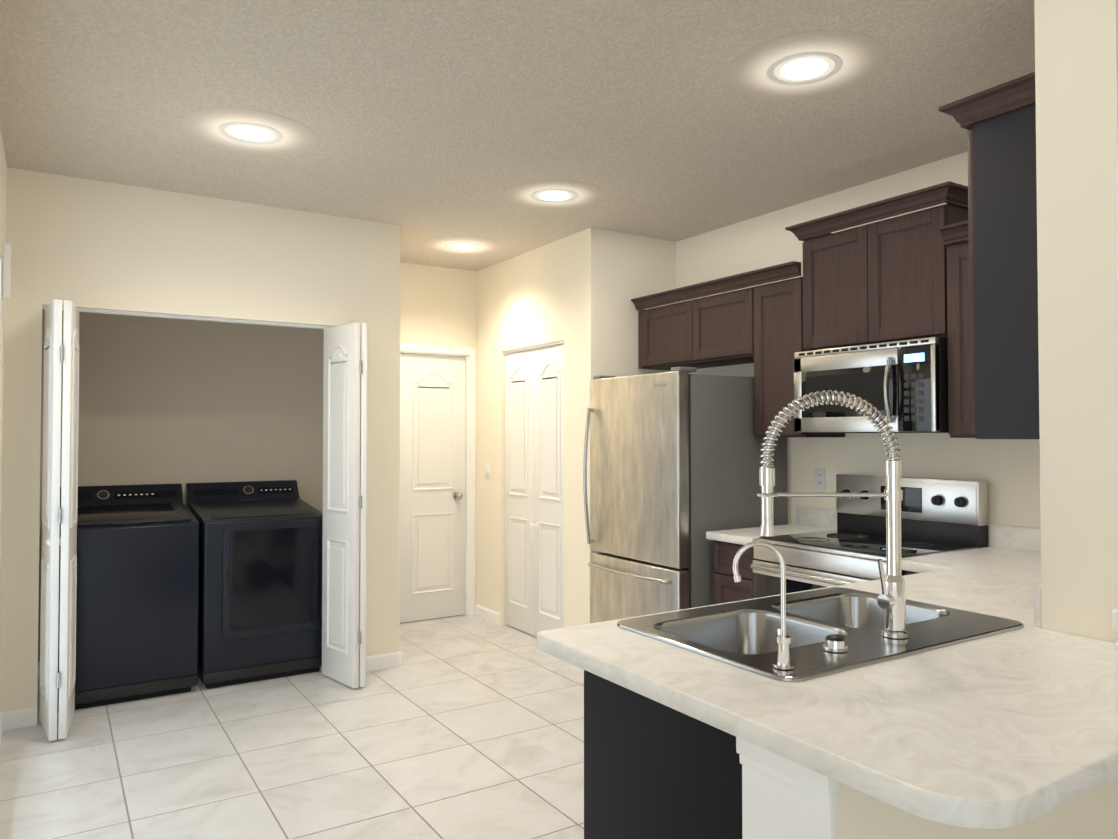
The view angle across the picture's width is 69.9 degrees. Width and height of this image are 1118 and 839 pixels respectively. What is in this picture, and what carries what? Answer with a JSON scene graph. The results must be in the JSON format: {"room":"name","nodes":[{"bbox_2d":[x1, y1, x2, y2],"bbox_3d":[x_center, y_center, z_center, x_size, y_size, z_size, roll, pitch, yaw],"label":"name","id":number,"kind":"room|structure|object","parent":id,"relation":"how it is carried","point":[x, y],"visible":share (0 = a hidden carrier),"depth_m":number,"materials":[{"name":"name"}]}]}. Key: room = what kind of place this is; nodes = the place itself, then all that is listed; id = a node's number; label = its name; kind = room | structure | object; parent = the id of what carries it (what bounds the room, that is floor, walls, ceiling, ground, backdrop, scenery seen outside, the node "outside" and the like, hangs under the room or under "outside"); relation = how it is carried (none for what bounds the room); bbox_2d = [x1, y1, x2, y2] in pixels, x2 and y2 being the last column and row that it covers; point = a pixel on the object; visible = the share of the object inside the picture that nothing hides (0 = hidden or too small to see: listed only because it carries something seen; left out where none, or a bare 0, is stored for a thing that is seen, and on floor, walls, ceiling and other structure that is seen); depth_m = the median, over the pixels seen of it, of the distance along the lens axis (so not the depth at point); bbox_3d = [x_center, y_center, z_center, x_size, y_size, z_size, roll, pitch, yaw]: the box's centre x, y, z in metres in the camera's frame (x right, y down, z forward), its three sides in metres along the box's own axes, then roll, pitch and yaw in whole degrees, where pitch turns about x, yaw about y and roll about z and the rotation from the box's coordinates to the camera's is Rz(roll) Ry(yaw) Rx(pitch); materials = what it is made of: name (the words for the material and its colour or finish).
{"room":"kitchen","nodes":[
{"label":"kitchen","id":0,"kind":"room"},
{"bbox_2d":[0,243,10,298],"bbox_3d":[-1.988,0.320,2.649,0.178,2.275,2.275,1,-1,-32],"label":"sliding door","id":1,"kind":"structure","parent":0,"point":[6,267],"depth_m":3.62,"materials":[{"name":"white"}]},
{"bbox_2d":[0,615,583,838],"bbox_3d":[1.369,1.480,2.236,5.370,0.060,9.860,1,-1,-32],"label":"floor","id":2,"kind":"structure","parent":0,"point":[461,727],"depth_m":3.50,"materials":[{"name":"tile"}]},
{"bbox_2d":[57,483,198,712],"bbox_3d":[-2.454,0.942,4.505,0.682,1.105,0.750,1,-1,-32],"label":"washer","id":3,"kind":"object","parent":2,"relation":"on","point":[137,604],"visible":0.71,"depth_m":4.23,"materials":[{"name":"black metal"}]},
{"bbox_2d":[186,480,322,688],"bbox_3d":[-1.854,0.950,4.869,0.682,1.105,0.780,1,-1,-32],"label":"dryer","id":4,"kind":"object","parent":2,"relation":"on","point":[260,580],"visible":0.88,"depth_m":4.56,"materials":[{"name":"black metal"}]},
{"bbox_2d":[583,367,787,623],"bbox_3d":[0.700,0.618,4.577,0.870,1.757,0.800,1,-1,-32],"label":"refrigerator","id":5,"kind":"object","parent":2,"relation":"on","point":[675,458],"visible":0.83,"depth_m":4.26,"materials":[{"name":"grey metal"}]},
{"bbox_2d":[713,540,755,604],"bbox_3d":[1.142,1.051,4.131,0.648,0.872,0.311,1,-1,-32],"label":"base cabinet","id":6,"kind":"object","parent":2,"relation":"on","point":[725,590],"depth_m":3.99,"materials":[{"name":"black wood"}]},
{"bbox_2d":[750,474,988,598],"bbox_3d":[1.383,0.875,3.646,0.745,1.205,0.757,1,-1,-32],"label":"range","id":7,"kind":"object","parent":2,"relation":"on","point":[940,515],"visible":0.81,"depth_m":3.63,"materials":[{"name":"silver metal"}]},
{"bbox_2d":[905,571,917,574],"bbox_3d":[1.715,1.032,3.200,0.679,0.872,0.331,1,-1,-32],"label":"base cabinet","id":8,"kind":"object","parent":2,"relation":"on","point":[906,572],"depth_m":3.18,"materials":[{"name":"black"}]},
{"bbox_2d":[537,506,1117,828],"bbox_3d":[0.937,0.515,2.742,2.495,0.140,2.468,1,-1,-32],"label":"countertop","id":9,"kind":"structure","parent":8,"relation":"on","point":[1017,727],"depth_m":1.49,"materials":[{"name":"stone"}]},
{"bbox_2d":[733,541,794,669],"bbox_3d":[0.427,0.382,1.659,0.112,0.260,0.081,1,-1,-32],"label":"tap","id":10,"kind":"object","parent":9,"relation":"on","point":[783,640],"visible":1,"depth_m":1.66,"materials":[{"name":"silver metal"}]},
{"bbox_2d":[617,587,1023,681],"bbox_3d":[0.673,0.625,2.063,0.902,0.204,0.597,1,-1,-32],"label":"sink","id":11,"kind":"object","parent":9,"relation":"in","point":[741,634],"visible":0.48,"depth_m":2.09,"materials":[{"name":"silver metal"}]},
{"bbox_2d":[822,634,847,651],"bbox_3d":[0.620,0.499,1.794,0.054,0.031,0.054,1,-1,-32],"label":"air gap cap","id":12,"kind":"object","parent":11,"relation":"on","point":[835,643],"visible":1,"depth_m":1.78,"materials":[{"name":"silver metal"}]},
{"bbox_2d":[757,390,907,637],"bbox_3d":[0.656,0.223,1.915,0.356,0.588,0.066,0,-1,-2],"label":"faucet","id":13,"kind":"object","parent":9,"relation":"on","point":[891,600],"visible":1,"depth_m":1.91,"materials":[{"name":"silver metal"}]},
{"bbox_2d":[0,0,1034,270],"bbox_3d":[1.369,-1.280,2.291,5.370,0.060,9.860,1,-1,-32],"label":"ceiling","id":14,"kind":"structure","parent":0,"point":[424,120],"depth_m":3.11,"materials":[{"name":"white paint"}]},
{"bbox_2d":[181,107,316,154],"bbox_3d":[-1.320,-1.225,3.426,0.540,0.004,0.540,1,-1,-32],"label":"recessed light","id":15,"kind":"object","parent":14,"relation":"in","point":[249,131],"visible":1,"depth_m":3.40,"materials":[{"name":"white"}]},
{"bbox_2d":[423,237,501,254],"bbox_3d":[-0.660,-1.184,5.479,0.540,0.004,0.540,1,-1,-32],"label":"recessed light","id":16,"kind":"object","parent":14,"relation":"in","point":[462,245],"visible":1,"depth_m":5.47,"materials":[{"name":"white"}]},
{"bbox_2d":[504,180,603,209],"bbox_3d":[-0.026,-1.207,4.318,0.540,0.004,0.540,1,-1,-32],"label":"recessed light","id":17,"kind":"object","parent":14,"relation":"in","point":[554,194],"visible":1,"depth_m":4.29,"materials":[{"name":"white"}]},
{"bbox_2d":[726,30,886,100],"bbox_3d":[0.865,-1.237,2.823,0.540,0.004,0.540,1,-1,-32],"label":"recessed light","id":18,"kind":"object","parent":14,"relation":"in","point":[805,65],"visible":1,"depth_m":2.80,"materials":[{"name":"white"}]},
{"bbox_2d":[0,0,1117,838],"bbox_3d":[1.377,0.100,2.251,5.370,2.700,9.830,1,-1,-32],"label":"wall","id":19,"kind":"structure","parent":0,"point":[168,400],"depth_m":4.40,"materials":[{"name":"paint"}]},
{"bbox_2d":[25,707,33,719],"bbox_3d":[-2.841,1.448,4.303,0.013,0.085,0.740,1,-1,-32],"label":"baseboard","id":20,"kind":"structure","parent":19,"relation":"attached to","point":[29,714],"depth_m":3.86,"materials":[{"name":"white wood"}]},
{"bbox_2d":[38,662,39,676],"bbox_3d":[-2.328,1.464,5.106,1.739,0.085,0.013,1,-1,-32],"label":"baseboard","id":21,"kind":"structure","parent":19,"relation":"attached to","point":[38,662],"depth_m":4.66,"materials":[{"name":"white"}]},
{"bbox_2d":[39,299,78,740],"bbox_3d":[-2.393,0.459,3.834,0.149,2.020,0.386,1,-1,-32],"label":"laundry door","id":22,"kind":"structure","parent":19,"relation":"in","point":[54,516],"depth_m":3.70,"materials":[{"name":"white wood"}]},
{"bbox_2d":[42,305,333,328],"bbox_3d":[-1.886,-0.550,4.410,1.620,0.017,0.040,1,-1,-32],"label":"door frame","id":23,"kind":"structure","parent":19,"relation":"attached to","point":[86,310],"depth_m":4.34,"materials":[{"name":"white wood"}]},
{"bbox_2d":[322,323,366,687],"bbox_3d":[-1.200,0.474,4.593,0.210,2.020,0.381,1,-1,-32],"label":"laundry door","id":24,"kind":"structure","parent":19,"relation":"in","point":[344,507],"depth_m":4.49,"materials":[{"name":"white wood"}]},
{"bbox_2d":[379,651,401,666],"bbox_3d":[-1.233,1.468,5.297,0.013,0.085,1.003,1,-1,-32],"label":"baseboard","id":25,"kind":"structure","parent":19,"relation":"attached to","point":[395,658],"depth_m":4.85,"materials":[{"name":"white wood"}]},
{"bbox_2d":[400,353,465,622],"bbox_3d":[-0.955,0.512,6.101,0.547,2.013,0.106,1,-1,-32],"label":"hall door","id":26,"kind":"structure","parent":19,"relation":"in","point":[432,486],"depth_m":6.11,"materials":[{"name":"white wood"}]},
{"bbox_2d":[399,343,475,624],"bbox_3d":[-0.976,0.481,6.136,0.689,2.092,0.136,1,-1,-32],"label":"door frame","id":27,"kind":"structure","parent":19,"relation":"attached to","point":[469,354],"depth_m":6.24,"materials":[{"name":"white wood"}]},
{"bbox_2d":[485,462,489,477],"bbox_3d":[-0.546,0.387,6.112,0.008,0.116,0.072,1,-1,-32],"label":"switch plate","id":28,"kind":"object","parent":19,"relation":"attached to","point":[487,469],"visible":1,"depth_m":6.11,"materials":[{"name":"white plastic"}]},
{"bbox_2d":[475,604,500,624],"bbox_3d":[-0.546,1.484,6.086,0.013,0.085,0.408,1,-1,-32],"label":"baseboard","id":29,"kind":"structure","parent":19,"relation":"attached to","point":[487,614],"depth_m":6.06,"materials":[{"name":"white wood"}]},
{"bbox_2d":[504,341,563,353],"bbox_3d":[-0.162,-0.505,5.616,0.050,0.017,0.856,1,-1,-32],"label":"door frame","id":30,"kind":"structure","parent":19,"relation":"attached to","point":[560,342],"depth_m":5.59,"materials":[{"name":"white wood"}]},
{"bbox_2d":[505,344,563,636],"bbox_3d":[-0.189,0.507,5.579,0.095,1.998,0.852,1,-1,-32],"label":"bifold door","id":31,"kind":"structure","parent":19,"relation":"in","point":[534,492],"depth_m":5.58,"materials":[{"name":"white wood"}]},
{"bbox_2d":[636,300,700,370],"bbox_3d":[0.802,-0.518,4.998,0.328,0.375,0.577,1,-1,-32],"label":"upper cabinet","id":32,"kind":"object","parent":19,"relation":"attached to","point":[660,329],"depth_m":4.97,"materials":[{"name":"black wood"}]},
{"bbox_2d":[683,284,754,367],"bbox_3d":[1.039,-0.526,4.624,0.328,0.375,0.540,1,-1,-32],"label":"upper cabinet","id":33,"kind":"object","parent":19,"relation":"attached to","point":[719,330],"depth_m":4.55,"materials":[{"name":"black wood"}]},
{"bbox_2d":[736,737,839,838],"bbox_3d":[0.393,0.997,1.388,0.038,0.873,0.216,1,-1,-32],"label":"support post","id":34,"kind":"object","parent":19,"relation":"attached to","point":[783,798],"depth_m":1.39,"materials":[{"name":"white wood"}]},
{"bbox_2d":[751,272,844,436],"bbox_3d":[1.273,-0.313,4.251,0.328,0.815,0.333,1,-1,-32],"label":"upper cabinet","id":35,"kind":"object","parent":19,"relation":"attached to","point":[776,307],"depth_m":4.18,"materials":[{"name":"black wood"}]},
{"bbox_2d":[814,468,825,489],"bbox_3d":[1.410,0.321,4.323,0.008,0.116,0.072,1,-1,-32],"label":"electrical outlet plate","id":36,"kind":"object","parent":19,"relation":"attached to","point":[820,478],"visible":1,"depth_m":4.32,"materials":[{"name":"white plastic"}]},
{"bbox_2d":[799,209,850,351],"bbox_3d":[1.481,-0.658,3.930,0.328,0.634,0.440,1,-1,-32],"label":"upper cabinet","id":37,"kind":"object","parent":19,"relation":"attached to","point":[826,254],"depth_m":3.90,"materials":[{"name":"black wood"}]},
{"bbox_2d":[794,337,947,432],"bbox_3d":[1.514,-0.139,3.749,0.455,0.403,0.757,1,-1,-32],"label":"over-the-range microwave","id":38,"kind":"object","parent":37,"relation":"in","point":[902,386],"visible":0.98,"depth_m":3.56,"materials":[{"name":"silver metal"}]},
{"bbox_2d":[851,184,958,345],"bbox_3d":[1.655,-0.663,3.656,0.328,0.634,0.441,1,-1,-32],"label":"upper cabinet","id":39,"kind":"object","parent":19,"relation":"attached to","point":[899,264],"depth_m":3.55,"materials":[{"name":"black wood"}]},
{"bbox_2d":[947,240,962,437],"bbox_3d":[1.931,-0.334,3.214,0.328,0.815,0.586,1,-1,-32],"label":"upper cabinet","id":40,"kind":"object","parent":19,"relation":"attached to","point":[954,329],"depth_m":3.34,"materials":[{"name":"black wood"}]},
{"bbox_2d":[959,72,1039,438],"bbox_3d":[1.545,-0.459,2.453,0.458,1.035,0.330,1,-1,-32],"label":"upper cabinet","id":41,"kind":"object","parent":19,"relation":"attached to","point":[959,270],"depth_m":2.38,"materials":[{"name":"black wood"}]},
{"bbox_2d":[1112,609,1117,647],"bbox_3d":[1.315,0.482,1.837,0.071,0.086,0.071,1,-1,-32],"label":"electrical outlet","id":42,"kind":"object","parent":19,"relation":"attached to","point":[1115,620],"visible":0.94,"depth_m":1.85,"materials":[{"name":"white plastic"}]}
]}

